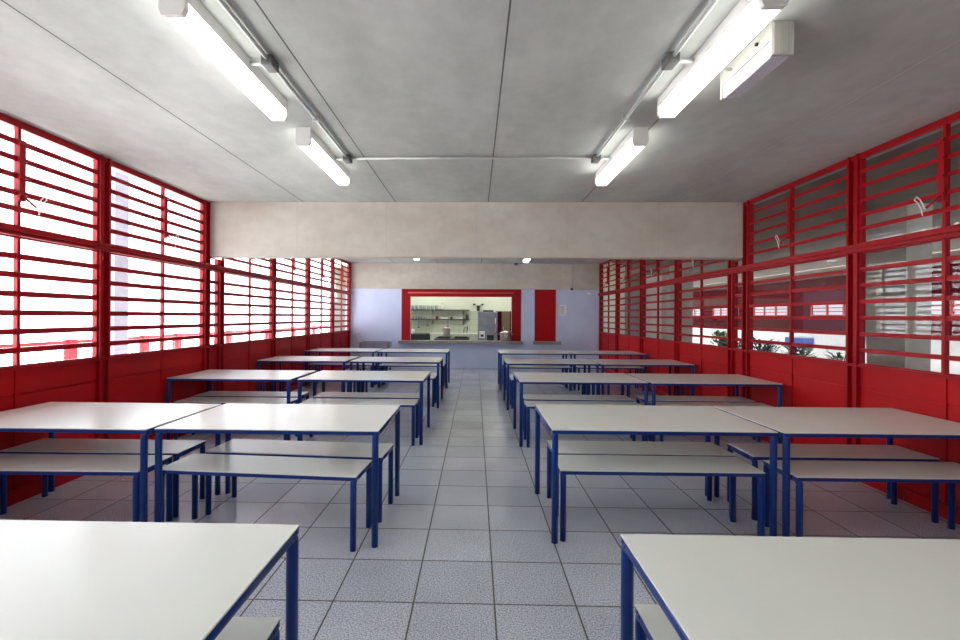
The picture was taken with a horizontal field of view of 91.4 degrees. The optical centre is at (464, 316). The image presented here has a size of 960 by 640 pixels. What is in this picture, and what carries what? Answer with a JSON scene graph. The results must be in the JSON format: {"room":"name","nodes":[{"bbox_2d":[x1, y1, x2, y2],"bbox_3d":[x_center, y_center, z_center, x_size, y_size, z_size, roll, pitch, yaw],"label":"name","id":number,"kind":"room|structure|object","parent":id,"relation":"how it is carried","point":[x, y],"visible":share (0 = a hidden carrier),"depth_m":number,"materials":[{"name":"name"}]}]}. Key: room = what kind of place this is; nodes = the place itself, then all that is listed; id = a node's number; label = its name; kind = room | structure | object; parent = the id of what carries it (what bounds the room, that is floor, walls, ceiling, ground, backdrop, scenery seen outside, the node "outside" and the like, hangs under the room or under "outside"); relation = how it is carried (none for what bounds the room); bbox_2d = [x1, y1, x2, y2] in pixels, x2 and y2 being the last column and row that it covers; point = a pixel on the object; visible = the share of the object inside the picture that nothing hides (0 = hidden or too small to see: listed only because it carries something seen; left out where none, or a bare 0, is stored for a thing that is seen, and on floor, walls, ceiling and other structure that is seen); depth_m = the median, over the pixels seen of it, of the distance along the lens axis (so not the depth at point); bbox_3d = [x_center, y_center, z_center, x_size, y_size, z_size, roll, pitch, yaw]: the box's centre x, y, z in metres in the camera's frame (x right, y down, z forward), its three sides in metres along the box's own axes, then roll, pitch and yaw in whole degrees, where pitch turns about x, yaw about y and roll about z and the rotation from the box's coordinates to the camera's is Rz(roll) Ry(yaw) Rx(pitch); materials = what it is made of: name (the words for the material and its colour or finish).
{"room":"eatery","nodes":[
{"label":"eatery","id":0,"kind":"room"},
{"bbox_2d":[0,332,349,506],"bbox_3d":[-3.545,0.944,6.074,0.110,1.070,15.180,0,0,1],"label":"wall","id":1,"kind":"structure","parent":0,"point":[138,379],"depth_m":5.02,"materials":[{"name":"red paint"}]},
{"bbox_2d":[0,112,351,371],"bbox_3d":[-3.474,-0.568,6.513,0.153,1.995,14.300,0,0,1],"label":"window","id":2,"kind":"structure","parent":1,"relation":"in","point":[19,157],"depth_m":4.06,"materials":[{"name":"red metal"}]},
{"bbox_2d":[110,165,204,355],"bbox_3d":[-3.492,-0.560,5.478,0.141,1.922,1.630,0,0,1],"label":"window","id":3,"kind":"structure","parent":2,"relation":"attached to","point":[163,219],"depth_m":5.45,"materials":[{"name":"red metal"}]},
{"bbox_2d":[210,258,218,345],"bbox_3d":[-3.519,-0.208,6.539,0.034,1.217,0.230,0,0,1],"label":"window","id":4,"kind":"structure","parent":2,"relation":"attached to","point":[215,324],"depth_m":6.63,"materials":[{"name":"red metal"}]},
{"bbox_2d":[222,258,272,343],"bbox_3d":[-3.442,-0.560,7.600,0.141,1.922,1.635,0,0,1],"label":"window","id":5,"kind":"structure","parent":2,"relation":"attached to","point":[249,305],"depth_m":7.59,"materials":[{"name":"glass"}]},
{"bbox_2d":[276,258,307,337],"bbox_3d":[-3.401,-0.559,9.365,0.141,1.922,1.635,0,0,1],"label":"window","id":6,"kind":"structure","parent":2,"relation":"attached to","point":[292,266],"depth_m":9.35,"materials":[{"name":"red metal"}]},
{"bbox_2d":[310,258,332,334],"bbox_3d":[-3.360,-0.559,11.129,0.141,1.922,1.635,0,0,1],"label":"window","id":7,"kind":"structure","parent":2,"relation":"attached to","point":[322,269],"depth_m":11.12,"materials":[{"name":"red metal"}]},
{"bbox_2d":[334,259,348,331],"bbox_3d":[-3.321,-0.559,12.791,0.141,1.922,1.430,0,0,1],"label":"window","id":8,"kind":"structure","parent":2,"relation":"attached to","point":[341,265],"depth_m":12.78,"materials":[{"name":"red metal"}]},
{"bbox_2d":[328,264,346,331],"bbox_3d":[-3.889,-0.023,15.460,0.100,3.000,3.570,0,0,1],"label":"wall","id":9,"kind":"structure","parent":0,"point":[338,295],"depth_m":14.35,"materials":[{"name":"beige paint"}]},
{"bbox_2d":[411,311,495,332],"bbox_3d":[-1.326,0.642,17.236,4.950,1.700,0.100,0,0,1],"label":"tiled wall","id":10,"kind":"structure","parent":0,"point":[456,326],"depth_m":17.17,"materials":[{"name":"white tile"}]},
{"bbox_2d":[411,297,510,310],"bbox_3d":[0.407,-0.823,17.195,8.400,1.250,0.100,0,0,1],"label":"wall","id":11,"kind":"structure","parent":0,"point":[450,303],"depth_m":17.15,"materials":[{"name":"beige paint"}]},
{"bbox_2d":[496,311,510,340],"bbox_3d":[1.512,0.659,17.124,0.730,1.700,0.110,0,0,1],"label":"door","id":12,"kind":"structure","parent":11,"relation":"in","point":[503,317],"depth_m":17.12,"materials":[{"name":"red paint"}]},
{"bbox_2d":[346,289,603,368],"bbox_3d":[0.277,0.354,13.652,7.490,2.295,0.150,0,0,1],"label":"wall","id":13,"kind":"structure","parent":0,"point":[376,314],"depth_m":13.57,"materials":[{"name":"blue paint"}]},
{"bbox_2d":[401,289,520,340],"bbox_3d":[-0.096,-0.048,13.635,3.470,1.495,0.202,0,0,1],"label":"window","id":14,"kind":"structure","parent":13,"relation":"in","point":[515,294],"depth_m":13.57,"materials":[{"name":"red metal"}]},
{"bbox_2d":[398,340,523,343],"bbox_3d":[-0.107,0.742,13.556,3.580,0.085,0.460,0,0,1],"label":"countertop","id":15,"kind":"structure","parent":13,"relation":"attached to","point":[399,341],"depth_m":13.34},
{"bbox_2d":[351,263,598,289],"bbox_3d":[0.286,-1.168,13.655,7.290,0.750,0.185,0,0,1],"label":"beam","id":16,"kind":"structure","parent":13,"relation":"on","point":[363,275],"depth_m":13.56,"materials":[{"name":"concrete"}]},
{"bbox_2d":[534,289,555,340],"bbox_3d":[2.333,-0.034,13.553,0.610,1.495,0.072,0,0,1],"label":"window","id":17,"kind":"structure","parent":13,"relation":"in","point":[545,299],"depth_m":13.53,"materials":[{"name":"red metal"}]},
{"bbox_2d":[0,0,959,264],"bbox_3d":[0.111,-1.669,6.039,7.690,0.250,15.480,0,0,1],"label":"ceiling","id":18,"kind":"structure","parent":0,"point":[116,80],"depth_m":3.25,"materials":[{"name":"paint"}]},
{"bbox_2d":[158,0,287,121],"bbox_3d":[-1.347,-1.478,2.772,0.126,0.149,1.200,0,0,1],"label":"fluorescent light","id":19,"kind":"object","parent":18,"relation":"attached to","point":[191,18],"visible":1,"depth_m":2.55,"materials":[{"name":"white plastic"}]},
{"bbox_2d":[217,0,352,163],"bbox_3d":[-1.244,-1.522,1.507,0.155,0.060,6.155,0,0,1],"label":"conduit","id":20,"kind":"object","parent":18,"relation":"attached to","point":[268,61],"visible":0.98,"depth_m":2.81,"materials":[{"name":"silver metal"}]},
{"bbox_2d":[295,127,349,185],"bbox_3d":[-1.308,-1.477,4.432,0.126,0.149,1.200,0,0,1],"label":"fluorescent light","id":21,"kind":"object","parent":18,"relation":"attached to","point":[307,139],"visible":1,"depth_m":4.19,"materials":[{"name":"white plastic"}]},
{"bbox_2d":[300,139,348,184],"bbox_3d":[-1.308,-1.443,4.432,0.120,0.073,1.140,0,0,1],"label":"diffuser","id":22,"kind":"object","parent":21,"relation":"attached to","point":[314,149],"depth_m":4.33,"materials":[{"name":"white plastic"}]},
{"bbox_2d":[351,157,591,159],"bbox_3d":[0.063,-1.523,4.500,2.315,0.021,0.022,0,0,1],"label":"conduit","id":23,"kind":"object","parent":18,"relation":"attached to","point":[352,158],"visible":1,"depth_m":4.49,"materials":[{"name":"silver metal"}]},
{"bbox_2d":[210,202,742,259],"bbox_3d":[0.117,-1.169,6.389,7.290,0.750,0.140,0,0,1],"label":"beam","id":24,"kind":"structure","parent":18,"relation":"attached to","point":[331,230],"depth_m":6.32,"materials":[{"name":"concrete"}]},
{"bbox_2d":[595,127,648,185],"bbox_3d":[1.442,-1.461,4.388,0.126,0.149,1.200,0,0,1],"label":"fluorescent light","id":25,"kind":"object","parent":18,"relation":"attached to","point":[637,138],"visible":1,"depth_m":4.14,"materials":[{"name":"white plastic"}]},
{"bbox_2d":[596,139,643,184],"bbox_3d":[1.442,-1.427,4.388,0.120,0.073,1.140,0,0,1],"label":"diffuser","id":26,"kind":"object","parent":25,"relation":"attached to","point":[628,151],"depth_m":4.28,"materials":[{"name":"white plastic"}]},
{"bbox_2d":[591,0,718,162],"bbox_3d":[1.234,-1.508,1.449,0.168,0.060,6.155,0,0,1],"label":"conduit","id":27,"kind":"object","parent":18,"relation":"attached to","point":[672,58],"visible":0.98,"depth_m":2.76,"materials":[{"name":"silver metal"}]},
{"bbox_2d":[657,0,788,118],"bbox_3d":[1.402,-1.461,2.688,0.126,0.149,1.200,0,0,1],"label":"fluorescent light","id":28,"kind":"object","parent":18,"relation":"attached to","point":[747,18],"visible":1,"depth_m":2.51,"materials":[{"name":"white plastic"}]},
{"bbox_2d":[720,21,793,99],"bbox_3d":[1.560,-1.446,2.684,0.309,0.178,0.525,0,0,1],"label":"emergency light","id":29,"kind":"object","parent":18,"relation":"attached to","point":[774,44],"visible":0.98,"depth_m":2.58,"materials":[{"name":"grey plastic"}]},
{"bbox_2d":[0,367,959,639],"bbox_3d":[0.092,1.561,6.039,7.530,0.120,15.480,0,0,1],"label":"floor","id":30,"kind":"structure","parent":0,"point":[465,550],"depth_m":3.46,"materials":[{"name":"tile"}]},
{"bbox_2d":[0,454,172,521],"bbox_3d":[-2.810,1.246,3.246,1.355,0.475,0.380,0,0,1],"label":"bench","id":31,"kind":"object","parent":30,"relation":"on","point":[10,464],"visible":0.83,"depth_m":3.19,"materials":[{"name":"white laminate"}]},
{"bbox_2d":[92,155,111,438],"bbox_3d":[-3.568,-0.044,4.600,0.080,3.045,0.130,0,0,1],"label":"post","id":32,"kind":"object","parent":30,"relation":"on","point":[102,382],"visible":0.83,"depth_m":4.62,"materials":[{"name":"red metal"}]},
{"bbox_2d":[0,438,205,517],"bbox_3d":[-2.800,1.246,3.666,1.355,0.475,0.380,0,0,1],"label":"bench","id":33,"kind":"object","parent":30,"relation":"on","point":[177,448],"visible":0.88,"depth_m":3.60,"materials":[{"name":"white laminate"}]},
{"bbox_2d":[0,402,220,521],"bbox_3d":[-2.793,1.106,3.506,1.475,0.755,0.910,0,0,2],"label":"dining table","id":34,"kind":"object","parent":30,"relation":"on","point":[52,418],"visible":0.79,"depth_m":3.36,"materials":[{"name":"white laminate"}]},
{"bbox_2d":[0,520,299,639],"bbox_3d":[-1.337,1.115,1.242,1.475,0.755,0.910,0,0,1],"label":"dining table","id":35,"kind":"object","parent":30,"relation":"on","point":[60,580],"visible":1,"depth_m":1.34,"materials":[{"name":"white laminate"}]},
{"bbox_2d":[199,200,210,392],"bbox_3d":[-3.527,-0.044,6.359,0.080,3.045,0.130,0,0,1],"label":"post","id":36,"kind":"object","parent":30,"relation":"on","point":[205,363],"visible":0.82,"depth_m":6.37,"materials":[{"name":"red metal"}]},
{"bbox_2d":[214,259,224,390],"bbox_3d":[-3.521,0.331,6.719,0.080,2.295,0.130,0,0,1],"label":"post","id":37,"kind":"object","parent":30,"relation":"on","point":[221,284],"visible":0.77,"depth_m":6.68,"materials":[{"name":"red metal"}]},
{"bbox_2d":[174,397,297,439],"bbox_3d":[-2.748,1.246,5.676,1.355,0.475,0.380,0,0,2],"label":"bench","id":38,"kind":"object","parent":30,"relation":"on","point":[195,400],"visible":0.48,"depth_m":5.62,"materials":[{"name":"white laminate"}]},
{"bbox_2d":[166,369,315,440],"bbox_3d":[-2.761,1.106,5.931,1.475,0.755,0.910,0,0,2],"label":"dining table","id":39,"kind":"object","parent":30,"relation":"on","point":[288,376],"visible":0.81,"depth_m":5.69,"materials":[{"name":"white laminate"}]},
{"bbox_2d":[215,616,280,639],"bbox_3d":[-1.307,1.255,1.426,1.355,0.475,0.380,0,0,1],"label":"bench","id":40,"kind":"object","parent":30,"relation":"on","point":[238,628],"visible":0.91,"depth_m":1.54,"materials":[{"name":"white laminate"}]},
{"bbox_2d":[194,391,308,399],"bbox_3d":[-2.767,1.246,6.126,1.355,0.475,0.380,0,0,1],"label":"bench","id":41,"kind":"object","parent":30,"relation":"on","point":[209,393],"visible":0.62,"depth_m":6.06,"materials":[{"name":"white laminate"}]},
{"bbox_2d":[162,453,371,551],"bbox_3d":[-1.350,1.254,3.222,1.355,0.475,0.380,0,0,5],"label":"bench","id":42,"kind":"object","parent":30,"relation":"on","point":[335,469],"visible":0.85,"depth_m":3.15,"materials":[{"name":"white laminate"}]},
{"bbox_2d":[269,258,276,369],"bbox_3d":[-3.477,-0.043,8.484,0.080,3.045,0.130,0,0,1],"label":"post","id":43,"kind":"object","parent":30,"relation":"on","point":[274,271],"visible":0.48,"depth_m":8.43,"materials":[{"name":"red metal"}]},
{"bbox_2d":[154,403,399,547],"bbox_3d":[-1.288,1.115,3.496,1.475,0.755,0.910,0,0,1],"label":"dining table","id":44,"kind":"object","parent":30,"relation":"on","point":[227,419],"visible":0.99,"depth_m":3.27,"materials":[{"name":"white laminate"}]},
{"bbox_2d":[205,439,393,522],"bbox_3d":[-1.260,1.255,3.640,1.355,0.475,0.380,0,0,5],"label":"bench","id":45,"kind":"object","parent":30,"relation":"on","point":[283,448],"visible":0.84,"depth_m":3.58,"materials":[{"name":"white laminate"}]},
{"bbox_2d":[257,356,358,391],"bbox_3d":[-2.689,1.106,8.170,1.475,0.755,0.910,0,0,2],"label":"dining table","id":46,"kind":"object","parent":30,"relation":"on","point":[308,359],"visible":0.8,"depth_m":7.96,"materials":[{"name":"white laminate"}]},
{"bbox_2d":[305,258,310,369],"bbox_3d":[-3.436,-0.043,10.248,0.080,3.045,0.130,0,0,1],"label":"post","id":47,"kind":"object","parent":30,"relation":"on","point":[309,259],"visible":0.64,"depth_m":10.19,"materials":[{"name":"red metal"}]},
{"bbox_2d":[330,259,334,369],"bbox_3d":[-3.395,-0.043,12.013,0.080,3.045,0.130,0,0,1],"label":"post","id":48,"kind":"object","parent":30,"relation":"on","point":[333,274],"visible":0.69,"depth_m":11.96,"materials":[{"name":"red metal"}]},
{"bbox_2d":[305,348,382,386],"bbox_3d":[-2.629,1.107,10.309,1.475,0.755,0.910,0,0,2],"label":"dining table","id":49,"kind":"object","parent":30,"relation":"on","point":[339,350],"visible":0.86,"depth_m":10.03,"materials":[{"name":"white laminate"}]},
{"bbox_2d":[347,262,350,355],"bbox_3d":[-3.358,-0.043,13.572,0.080,3.045,0.130,0,0,1],"label":"post","id":50,"kind":"object","parent":30,"relation":"on","point":[349,331],"visible":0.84,"depth_m":13.51,"materials":[{"name":"red metal"}]},
{"bbox_2d":[299,398,418,445],"bbox_3d":[-1.249,1.255,5.621,1.355,0.475,0.380,0,0,1],"label":"bench","id":51,"kind":"object","parent":30,"relation":"on","point":[413,403],"visible":0.8,"depth_m":5.56,"materials":[{"name":"white laminate"}]},
{"bbox_2d":[298,370,429,444],"bbox_3d":[-1.211,1.115,5.915,1.475,0.755,0.910,0,0,1],"label":"dining table","id":52,"kind":"object","parent":30,"relation":"on","point":[323,376],"visible":0.93,"depth_m":5.67,"materials":[{"name":"white laminate"}]},
{"bbox_2d":[313,392,418,434],"bbox_3d":[-1.239,1.255,6.090,1.355,0.475,0.380,0,0,1],"label":"bench","id":53,"kind":"object","parent":30,"relation":"on","point":[353,395],"visible":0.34,"depth_m":6.02,"materials":[{"name":"white laminate"}]},
{"bbox_2d":[352,333,391,370],"bbox_3d":[-2.538,0.973,12.813,1.003,1.021,0.510,0,0,1],"label":"cart","id":54,"kind":"object","parent":30,"relation":"on","point":[363,344],"visible":0.69,"depth_m":12.57,"materials":[{"name":"silver metal"}]},
{"bbox_2d":[359,341,391,348],"bbox_3d":[-2.426,0.775,12.810,0.780,0.180,0.500,0,0,1],"label":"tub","id":55,"kind":"object","parent":54,"relation":"in","point":[363,344],"depth_m":12.56,"materials":[{"name":"grey metal"}]},
{"bbox_2d":[350,357,442,407],"bbox_3d":[-1.140,1.116,8.104,1.475,0.755,0.910,0,0,1],"label":"dining table","id":56,"kind":"object","parent":30,"relation":"on","point":[406,360],"visible":0.94,"depth_m":7.88,"materials":[{"name":"white laminate"}]},
{"bbox_2d":[379,363,444,387],"bbox_3d":[-1.110,1.256,9.938,1.355,0.475,0.380,0,0,1],"label":"bench","id":57,"kind":"object","parent":30,"relation":"on","point":[382,365],"visible":0.82,"depth_m":9.77,"materials":[{"name":"white laminate"}]},
{"bbox_2d":[377,349,449,387],"bbox_3d":[-1.080,1.116,10.233,1.475,0.755,0.910,0,0,1],"label":"dining table","id":58,"kind":"object","parent":30,"relation":"on","point":[447,351],"visible":0.97,"depth_m":9.90,"materials":[{"name":"white laminate"}]},
{"bbox_2d":[498,350,571,390],"bbox_3d":[1.473,1.131,10.013,1.475,0.755,0.910,0,0,1],"label":"dining table","id":59,"kind":"object","parent":30,"relation":"on","point":[500,352],"visible":0.98,"depth_m":9.77,"materials":[{"name":"white laminate"}]},
{"bbox_2d":[506,365,570,390],"bbox_3d":[1.500,1.272,9.717,1.355,0.475,0.380,0,0,1],"label":"bench","id":60,"kind":"object","parent":30,"relation":"on","point":[510,366],"visible":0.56,"depth_m":9.55,"materials":[{"name":"white laminate"}]},
{"bbox_2d":[503,358,598,409],"bbox_3d":[1.425,1.131,7.954,1.475,0.755,0.910,0,0,1],"label":"dining table","id":61,"kind":"object","parent":30,"relation":"on","point":[507,361],"visible":0.98,"depth_m":7.75,"materials":[{"name":"white laminate"}]},
{"bbox_2d":[523,394,633,437],"bbox_3d":[1.429,1.271,6.008,1.355,0.475,0.380,0,0,1],"label":"bench","id":62,"kind":"object","parent":30,"relation":"on","point":[529,397],"visible":0.52,"depth_m":5.95,"materials":[{"name":"white laminate"}]},
{"bbox_2d":[513,372,647,446],"bbox_3d":[1.383,1.131,5.834,1.475,0.755,0.910,0,0,1],"label":"dining table","id":63,"kind":"object","parent":30,"relation":"on","point":[622,379],"visible":0.94,"depth_m":5.60,"materials":[{"name":"white laminate"}]},
{"bbox_2d":[524,400,644,447],"bbox_3d":[1.396,1.271,5.539,1.355,0.475,0.380,0,0,2],"label":"bench","id":64,"kind":"object","parent":30,"relation":"on","point":[528,405],"visible":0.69,"depth_m":5.56,"materials":[{"name":"white laminate"}]},
{"bbox_2d":[599,263,602,358],"bbox_3d":[3.910,0.001,13.402,0.080,3.045,0.130,0,0,1],"label":"post","id":65,"kind":"object","parent":30,"relation":"on","point":[600,340],"visible":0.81,"depth_m":13.34,"materials":[{"name":"red metal"}]},
{"bbox_2d":[565,350,645,390],"bbox_3d":[2.978,1.140,9.998,1.475,0.755,0.910,0,0,1],"label":"dining table","id":66,"kind":"object","parent":30,"relation":"on","point":[574,353],"visible":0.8,"depth_m":9.66,"materials":[{"name":"white laminate"}]},
{"bbox_2d":[576,366,643,390],"bbox_3d":[3.002,1.280,9.742,1.355,0.475,0.380,0,0,1],"label":"bench","id":67,"kind":"object","parent":30,"relation":"on","point":[577,367],"visible":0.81,"depth_m":9.58,"materials":[{"name":"white laminate"}]},
{"bbox_2d":[615,259,619,372],"bbox_3d":[3.873,0.001,11.843,0.080,3.045,0.130,0,0,1],"label":"post","id":68,"kind":"object","parent":30,"relation":"on","point":[616,267],"visible":0.69,"depth_m":11.79,"materials":[{"name":"red metal"}]},
{"bbox_2d":[547,440,735,517],"bbox_3d":[1.357,1.271,3.699,1.355,0.475,0.380,0,0,1],"label":"bench","id":69,"kind":"object","parent":30,"relation":"on","point":[565,447],"visible":0.56,"depth_m":3.69,"materials":[{"name":"white laminate"}]},
{"bbox_2d":[588,359,694,395],"bbox_3d":[2.929,1.140,7.899,1.475,0.755,0.910,0,0,1],"label":"dining table","id":70,"kind":"object","parent":30,"relation":"on","point":[602,362],"visible":0.77,"depth_m":7.71,"materials":[{"name":"white laminate"}]},
{"bbox_2d":[639,259,645,373],"bbox_3d":[3.832,0.001,10.078,0.080,3.045,0.130,0,0,1],"label":"post","id":71,"kind":"object","parent":30,"relation":"on","point":[641,260],"visible":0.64,"depth_m":10.02,"materials":[{"name":"red metal"}]},
{"bbox_2d":[535,404,777,543],"bbox_3d":[1.327,1.131,3.530,1.475,0.755,0.910,0,0,1],"label":"dining table","id":72,"kind":"object","parent":30,"relation":"on","point":[707,421],"visible":0.97,"depth_m":3.31,"materials":[{"name":"white laminate"}]},
{"bbox_2d":[635,604,680,639],"bbox_3d":[1.280,1.270,1.480,1.355,0.475,0.380,0,0,1],"label":"bench","id":73,"kind":"object","parent":30,"relation":"on","point":[651,622],"visible":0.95,"depth_m":1.59,"materials":[{"name":"white laminate"}]},
{"bbox_2d":[558,455,764,541],"bbox_3d":[1.323,1.270,3.300,1.355,0.475,0.380,0,0,1],"label":"bench","id":74,"kind":"object","parent":30,"relation":"on","point":[639,465],"visible":0.82,"depth_m":3.20,"materials":[{"name":"white laminate"}]},
{"bbox_2d":[674,260,681,395],"bbox_3d":[3.791,0.000,8.314,0.080,3.045,0.130,0,0,1],"label":"post","id":75,"kind":"object","parent":30,"relation":"on","point":[676,265],"visible":0.52,"depth_m":8.35,"materials":[{"name":"red metal"}]},
{"bbox_2d":[636,395,755,439],"bbox_3d":[2.931,1.280,5.973,1.355,0.475,0.380,0,0,1],"label":"bench","id":76,"kind":"object","parent":30,"relation":"on","point":[638,397],"visible":0.59,"depth_m":5.92,"materials":[{"name":"white laminate"}]},
{"bbox_2d":[627,373,782,443],"bbox_3d":[2.887,1.140,5.779,1.475,0.755,0.910,0,0,1],"label":"dining table","id":77,"kind":"object","parent":30,"relation":"on","point":[736,380],"visible":0.77,"depth_m":5.55,"materials":[{"name":"white laminate"}]},
{"bbox_2d":[648,402,778,443],"bbox_3d":[2.919,1.280,5.523,1.355,0.475,0.380,0,0,1],"label":"bench","id":78,"kind":"object","parent":30,"relation":"on","point":[712,404],"visible":0.31,"depth_m":5.56,"materials":[{"name":"white laminate"}]},
{"bbox_2d":[727,261,737,395],"bbox_3d":[3.747,0.375,6.549,0.080,2.295,0.130,0,0,1],"label":"post","id":79,"kind":"object","parent":30,"relation":"on","point":[730,277],"visible":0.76,"depth_m":6.57,"materials":[{"name":"red metal"}]},
{"bbox_2d":[741,200,753,398],"bbox_3d":[3.741,0.000,6.189,0.080,3.045,0.130,0,0,1],"label":"post","id":80,"kind":"object","parent":30,"relation":"on","point":[745,359],"visible":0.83,"depth_m":6.20,"materials":[{"name":"red metal"}]},
{"bbox_2d":[620,534,959,639],"bbox_3d":[1.261,1.130,1.151,1.475,0.755,0.910,0,0,1],"label":"dining table","id":81,"kind":"object","parent":30,"relation":"on","point":[708,587],"visible":1,"depth_m":1.31,"materials":[{"name":"white laminate"}]},
{"bbox_2d":[727,443,938,522],"bbox_3d":[2.826,1.280,3.645,1.355,0.475,0.380,0,0,1],"label":"bench","id":82,"kind":"object","parent":30,"relation":"on","point":[754,452],"visible":0.93,"depth_m":3.55,"materials":[{"name":"white laminate"}]},
{"bbox_2d":[714,406,959,536],"bbox_3d":[2.831,1.139,3.490,1.475,0.755,0.910,0,0,1],"label":"dining table","id":83,"kind":"object","parent":30,"relation":"on","point":[888,423],"visible":0.78,"depth_m":3.32,"materials":[{"name":"white laminate"}]},
{"bbox_2d":[845,153,865,444],"bbox_3d":[3.700,0.000,4.430,0.080,3.045,0.130,0,0,1],"label":"post","id":84,"kind":"object","parent":30,"relation":"on","point":[852,393],"visible":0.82,"depth_m":4.45,"materials":[{"name":"red metal"}]},
{"bbox_2d":[763,460,959,536],"bbox_3d":[2.836,1.280,3.199,1.355,0.475,0.380,0,0,1],"label":"bench","id":85,"kind":"object","parent":30,"relation":"on","point":[800,470],"visible":0.92,"depth_m":3.17,"materials":[{"name":"white laminate"}]},
{"bbox_2d":[603,265,624,333],"bbox_3d":[4.608,0.028,15.261,0.100,3.000,3.570,0,0,1],"label":"wall","id":86,"kind":"structure","parent":0,"point":[622,295],"depth_m":14.34,"materials":[{"name":"beige paint"}]},
{"bbox_2d":[599,333,959,524],"bbox_3d":[3.733,0.987,5.904,0.110,1.070,15.180,0,0,1],"label":"wall","id":87,"kind":"structure","parent":0,"point":[805,383],"depth_m":4.75,"materials":[{"name":"red metal"}]},
{"bbox_2d":[598,111,959,380],"bbox_3d":[3.701,-0.525,6.345,0.153,1.995,14.300,0,0,1],"label":"window","id":88,"kind":"structure","parent":87,"relation":"in","point":[944,155],"depth_m":3.91,"materials":[{"name":"red metal"}]},
{"bbox_2d":[601,259,615,333],"bbox_3d":[3.842,-0.516,12.624,0.141,1.922,1.430,0,0,1],"label":"window","id":89,"kind":"structure","parent":88,"relation":"attached to","point":[608,276],"depth_m":12.61,"materials":[{"name":"red metal"}]},
{"bbox_2d":[617,259,639,336],"bbox_3d":[3.803,-0.516,10.962,0.141,1.922,1.635,0,0,1],"label":"window","id":90,"kind":"structure","parent":88,"relation":"attached to","point":[628,270],"depth_m":10.95,"materials":[{"name":"glass"}]},
{"bbox_2d":[642,259,673,340],"bbox_3d":[3.762,-0.516,9.197,0.141,1.922,1.635,0,0,1],"label":"window","id":91,"kind":"structure","parent":88,"relation":"attached to","point":[657,269],"depth_m":9.18,"materials":[{"name":"glass"}]},
{"bbox_2d":[678,260,730,347],"bbox_3d":[3.721,-0.517,7.433,0.141,1.922,1.635,0,0,1],"label":"window","id":92,"kind":"structure","parent":88,"relation":"attached to","point":[701,317],"depth_m":7.42,"materials":[{"name":"glass"}]},
{"bbox_2d":[733,259,741,348],"bbox_3d":[3.743,-0.164,6.369,0.034,1.217,0.230,0,0,1],"label":"window","id":93,"kind":"structure","parent":88,"relation":"attached to","point":[736,284],"depth_m":6.47,"materials":[{"name":"red metal"}]},
{"bbox_2d":[749,164,846,361],"bbox_3d":[3.671,-0.517,5.311,0.141,1.922,1.630,0,0,1],"label":"window","id":94,"kind":"structure","parent":88,"relation":"attached to","point":[790,235],"depth_m":5.30,"materials":[{"name":"red metal"}]},
{"bbox_3d":[0.354,1.562,15.511,8.400,0.120,3.470,0,0,1],"label":"floor","id":95,"kind":"structure","parent":0,"visible":0},
{"bbox_2d":[478,312,497,340],"bbox_3d":[0.760,0.675,15.571,0.640,1.660,0.710,0,0,1],"label":"refrigerator","id":96,"kind":"object","parent":95,"relation":"on","point":[487,321],"visible":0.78,"depth_m":15.25,"materials":[{"name":"silver metal"}]},
{"label":"outside","id":97,"kind":"structure","parent":0,"visible":0},
{"bbox_3d":[32.194,1.863,14.250,56.275,0.100,90.000,0,0,1],"label":"ground","id":98,"kind":"structure","parent":97,"visible":0},
{"bbox_2d":[625,275,670,339],"bbox_3d":[7.032,0.027,18.391,2.600,3.270,0.300,0,0,1],"label":"wall","id":99,"kind":"structure","parent":98,"relation":"on","point":[652,279],"depth_m":18.25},
{"bbox_2d":[669,262,692,342],"bbox_3d":[6.636,0.025,14.299,0.600,3.270,1.000,0,0,1],"label":"pillar","id":100,"kind":"structure","parent":98,"relation":"on","point":[689,285],"depth_m":13.96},
{"bbox_2d":[693,249,959,335],"bbox_3d":[18.498,-0.169,29.575,9.400,3.800,101.000,0,0,1],"label":"block","id":101,"kind":"object","parent":98,"relation":"on","point":[839,279],"visible":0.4,"depth_m":22.42,"materials":[{"name":"red paint"}]},
{"bbox_2d":[693,328,959,374],"bbox_3d":[12.488,1.125,16.712,0.200,1.140,46.000,0,0,1],"label":"wall","id":102,"kind":"structure","parent":98,"relation":"on","point":[819,339],"depth_m":16.17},
{"bbox_2d":[865,203,932,370],"bbox_3d":[6.465,0.024,7.001,0.600,3.270,1.000,0,0,1],"label":"pillar","id":103,"kind":"structure","parent":98,"relation":"on","point":[924,251],"depth_m":6.76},
{"bbox_2d":[611,123,959,285],"bbox_3d":[8.122,-1.726,23.817,7.495,0.250,72.000,0,0,1],"label":"roof","id":104,"kind":"structure","parent":103,"relation":"on","point":[929,171],"depth_m":6.95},
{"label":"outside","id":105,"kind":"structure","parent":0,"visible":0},
{"bbox_2d":[0,328,326,366],"bbox_3d":[-31.552,1.481,15.742,56.195,0.100,90.000,0,0,1],"label":"ground","id":106,"kind":"structure","parent":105,"point":[156,345],"depth_m":20.51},
{"bbox_2d":[110,169,128,354],"bbox_3d":[-6.471,-1.019,8.734,0.260,5.200,0.440,0,0,1],"label":"concrete pillar","id":107,"kind":"structure","parent":106,"relation":"on","point":[116,261],"depth_m":8.68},
{"bbox_2d":[0,195,262,347],"bbox_3d":[-21.754,-2.071,14.513,0.200,7.120,68.000,0,0,1],"label":"building","id":108,"kind":"structure","parent":106,"relation":"on","point":[33,248],"depth_m":26.08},
{"bbox_2d":[0,325,327,365],"bbox_3d":[-7.747,1.014,11.184,0.120,1.120,32.000,0,0,1],"label":"railing","id":109,"kind":"object","parent":106,"relation":"on","point":[67,353],"visible":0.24,"depth_m":11.21,"materials":[{"name":"metal"}]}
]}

